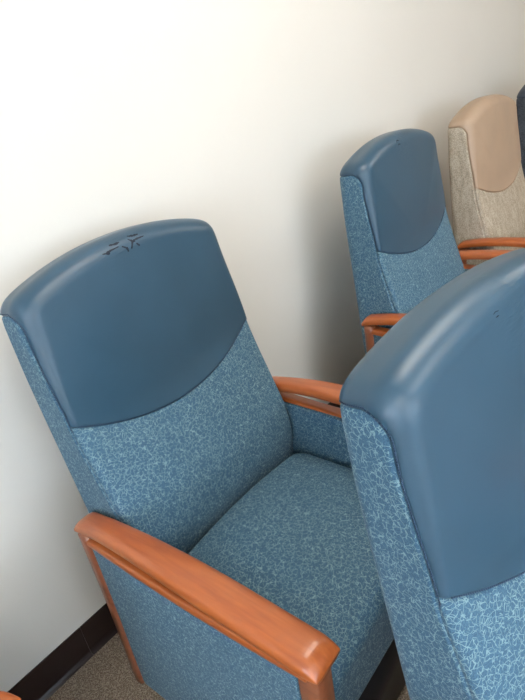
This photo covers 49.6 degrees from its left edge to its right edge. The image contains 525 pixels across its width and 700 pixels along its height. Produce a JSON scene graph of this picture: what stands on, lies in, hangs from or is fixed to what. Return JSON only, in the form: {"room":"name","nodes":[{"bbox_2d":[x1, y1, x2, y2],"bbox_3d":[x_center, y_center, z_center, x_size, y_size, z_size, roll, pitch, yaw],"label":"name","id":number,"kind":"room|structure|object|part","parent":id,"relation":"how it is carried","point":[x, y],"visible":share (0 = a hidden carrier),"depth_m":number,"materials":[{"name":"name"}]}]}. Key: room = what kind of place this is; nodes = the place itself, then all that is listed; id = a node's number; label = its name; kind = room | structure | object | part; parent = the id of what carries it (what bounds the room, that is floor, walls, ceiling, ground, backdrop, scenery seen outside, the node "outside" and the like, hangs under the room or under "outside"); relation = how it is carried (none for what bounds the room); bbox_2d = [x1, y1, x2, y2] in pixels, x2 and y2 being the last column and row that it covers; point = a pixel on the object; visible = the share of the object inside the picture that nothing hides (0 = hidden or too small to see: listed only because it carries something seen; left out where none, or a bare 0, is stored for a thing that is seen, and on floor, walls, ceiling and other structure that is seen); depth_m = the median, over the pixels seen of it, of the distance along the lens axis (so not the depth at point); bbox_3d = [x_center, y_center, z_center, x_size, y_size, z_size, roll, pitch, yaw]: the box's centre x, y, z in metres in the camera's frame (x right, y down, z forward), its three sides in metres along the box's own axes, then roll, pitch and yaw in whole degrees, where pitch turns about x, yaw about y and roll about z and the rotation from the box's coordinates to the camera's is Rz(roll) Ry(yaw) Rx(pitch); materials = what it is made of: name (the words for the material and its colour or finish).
{"room":"hospital interior","nodes":[
{"label":"hospital interior","id":0,"kind":"room"},
{"bbox_2d":[48,633,409,699],"bbox_3d":[1.947,0.737,1.250,4.400,0.100,8.200,14,35,38],"label":"floor","id":1,"kind":"structure","parent":0,"point":[108,675],"depth_m":1.57,"materials":[{"name":"brown carpet"}]},
{"bbox_2d":[0,691,20,699],"bbox_3d":[-0.781,0.770,0.676,0.733,1.170,0.713,-4,27,10],"label":"armchair","id":2,"kind":"object","parent":1,"relation":"on","point":[4,695],"visible":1,"depth_m":0.89,"materials":[{"name":"orange wood"}]},
{"bbox_2d":[0,218,405,699],"bbox_3d":[-0.001,0.311,1.324,0.761,1.164,0.713,12,34,37],"label":"armchair","id":3,"kind":"object","parent":1,"relation":"on","point":[223,536],"visible":0.84,"depth_m":1.24,"materials":[{"name":"blue fabric"}]},
{"bbox_3d":[-0.338,0.615,1.349,0.036,0.506,0.042,12,34,37],"label":"leg","id":4,"kind":"part","parent":3,"relation":"part of","materials":[{"name":"brown wood"}]},
{"bbox_3d":[-0.206,0.153,1.412,0.197,0.762,0.572,1,27,42],"label":"backrest","id":5,"kind":"part","parent":3,"relation":"part of","materials":[{"name":"blue fabric"}]},
{"bbox_3d":[-0.153,0.459,1.074,0.590,0.033,0.038,12,34,37],"label":"arm rail","id":6,"kind":"part","parent":3,"relation":"part of","materials":[{"name":"brown wood"}]},
{"bbox_3d":[-0.112,0.669,1.188,0.544,0.488,0.049,12,34,37],"label":"panel","id":7,"kind":"part","parent":3,"relation":"part of","materials":[{"name":"blue fabric"}]},
{"bbox_3d":[-0.150,0.416,1.050,0.631,0.061,0.078,12,34,37],"label":"armrest","id":8,"kind":"part","parent":3,"relation":"part of","materials":[{"name":"brown wood"}]},
{"bbox_3d":[0.116,0.489,1.336,0.446,0.193,0.554,12,34,37],"label":"seat","id":9,"kind":"part","parent":3,"relation":"part of","materials":[{"name":"blue fabric"}]},
{"bbox_3d":[0.234,0.136,1.472,0.631,0.061,0.078,12,34,37],"label":"armrest","id":10,"kind":"part","parent":3,"relation":"part of","materials":[{"name":"brown wood"}]},
{"bbox_3d":[0.237,0.175,1.503,0.590,0.033,0.038,12,34,37],"label":"arm rail","id":11,"kind":"part","parent":3,"relation":"part of","materials":[{"name":"brown wood"}]},
{"bbox_3d":[0.121,0.744,1.025,0.042,0.572,0.044,12,34,37],"label":"leg","id":12,"kind":"part","parent":3,"relation":"part of","materials":[{"name":"brown wood"}]},
{"bbox_3d":[0.268,0.392,1.607,0.544,0.488,0.049,12,34,37],"label":"panel","id":13,"kind":"part","parent":3,"relation":"part of","materials":[{"name":"blue fabric"}]},
{"bbox_3d":[0.103,0.686,1.478,0.525,0.263,0.576,12,34,37],"label":"frame","id":14,"kind":"part","parent":3,"relation":"part of","materials":[{"name":"black metal"}]},
{"bbox_2d":[340,128,513,354],"bbox_3d":[0.755,-0.167,2.005,0.722,1.172,0.713,12,34,36],"label":"armchair","id":15,"kind":"object","parent":1,"relation":"on","point":[403,248],"visible":0.4,"depth_m":1.91,"materials":[{"name":"blue fabric"}]},
{"bbox_3d":[0.405,0.139,2.038,0.036,0.506,0.042,12,34,36],"label":"leg","id":16,"kind":"part","parent":15,"relation":"part of","materials":[{"name":"brown wood"}]},
{"bbox_3d":[0.633,0.191,1.880,0.544,0.488,0.049,12,34,36],"label":"panel","id":17,"kind":"part","parent":15,"relation":"part of","materials":[{"name":"blue fabric"}]},
{"bbox_3d":[0.593,-0.019,1.766,0.590,0.033,0.038,12,34,36],"label":"arm rail","id":18,"kind":"part","parent":15,"relation":"part of","materials":[{"name":"brown wood"}]},
{"bbox_3d":[0.596,-0.062,1.742,0.631,0.061,0.078,12,34,36],"label":"armrest","id":19,"kind":"part","parent":15,"relation":"part of","materials":[{"name":"brown wood"}]},
{"bbox_3d":[0.544,-0.326,2.092,0.197,0.762,0.572,4,29,40],"label":"backrest","id":20,"kind":"part","parent":15,"relation":"part of","materials":[{"name":"blue fabric"}]},
{"bbox_3d":[0.975,-0.305,2.201,0.590,0.033,0.038,12,34,36],"label":"arm rail","id":21,"kind":"part","parent":15,"relation":"part of","materials":[{"name":"brown wood"}]},
{"bbox_3d":[0.972,-0.344,2.170,0.631,0.061,0.078,12,34,36],"label":"armrest","id":22,"kind":"part","parent":15,"relation":"part of","materials":[{"name":"brown wood"}]},
{"bbox_2d":[339,248,524,699],"bbox_3d":[0.613,0.486,0.787,0.713,1.155,0.793,-28,32,-32],"label":"armchair","id":23,"kind":"object","parent":1,"relation":"on","point":[433,413],"visible":1,"depth_m":0.70,"materials":[{"name":"blue fabric"}]},
{"bbox_3d":[0.444,0.308,0.902,0.572,0.762,0.197,-28,19,-32],"label":"backrest","id":24,"kind":"part","parent":23,"relation":"part of","materials":[{"name":"blue fabric"}]},
{"bbox_2d":[448,94,524,264],"bbox_3d":[1.266,-0.515,2.516,0.712,1.173,0.713,13,34,38],"label":"armchair","id":25,"kind":"object","parent":1,"relation":"on","point":[487,180],"visible":0.7,"depth_m":2.41,"materials":[{"name":"beige fabric"}]},
{"bbox_3d":[0.909,-0.214,2.564,0.036,0.506,0.042,13,34,38],"label":"leg","id":26,"kind":"part","parent":25,"relation":"part of","materials":[{"name":"brown wood"}]},
{"bbox_3d":[1.131,-0.158,2.400,0.544,0.488,0.049,13,34,38],"label":"panel","id":27,"kind":"part","parent":25,"relation":"part of","materials":[{"name":"beige fabric"}]},
{"bbox_3d":[1.094,-0.411,2.262,0.631,0.061,0.078,13,34,38],"label":"armrest","id":28,"kind":"part","parent":25,"relation":"part of","materials":[{"name":"brown wood"}]},
{"bbox_2d":[516,85,524,177],"bbox_3d":[1.789,-0.876,3.052,0.715,1.173,0.714,13,35,38],"label":"armchair","id":29,"kind":"object","parent":1,"relation":"on","point":[520,102],"visible":0.45,"depth_m":2.88,"materials":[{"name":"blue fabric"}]},
{"bbox_2d":[0,0,524,691],"bbox_3d":[0.090,-0.874,1.966,0.120,2.650,8.200,14,35,38],"label":"wall","id":30,"kind":"structure","parent":0,"point":[242,118],"depth_m":1.61,"materials":[{"name":"white paint"}]},
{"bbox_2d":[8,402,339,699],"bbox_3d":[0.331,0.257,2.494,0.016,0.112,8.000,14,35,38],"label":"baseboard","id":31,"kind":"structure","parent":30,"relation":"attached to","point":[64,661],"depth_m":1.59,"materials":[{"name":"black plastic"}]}
]}

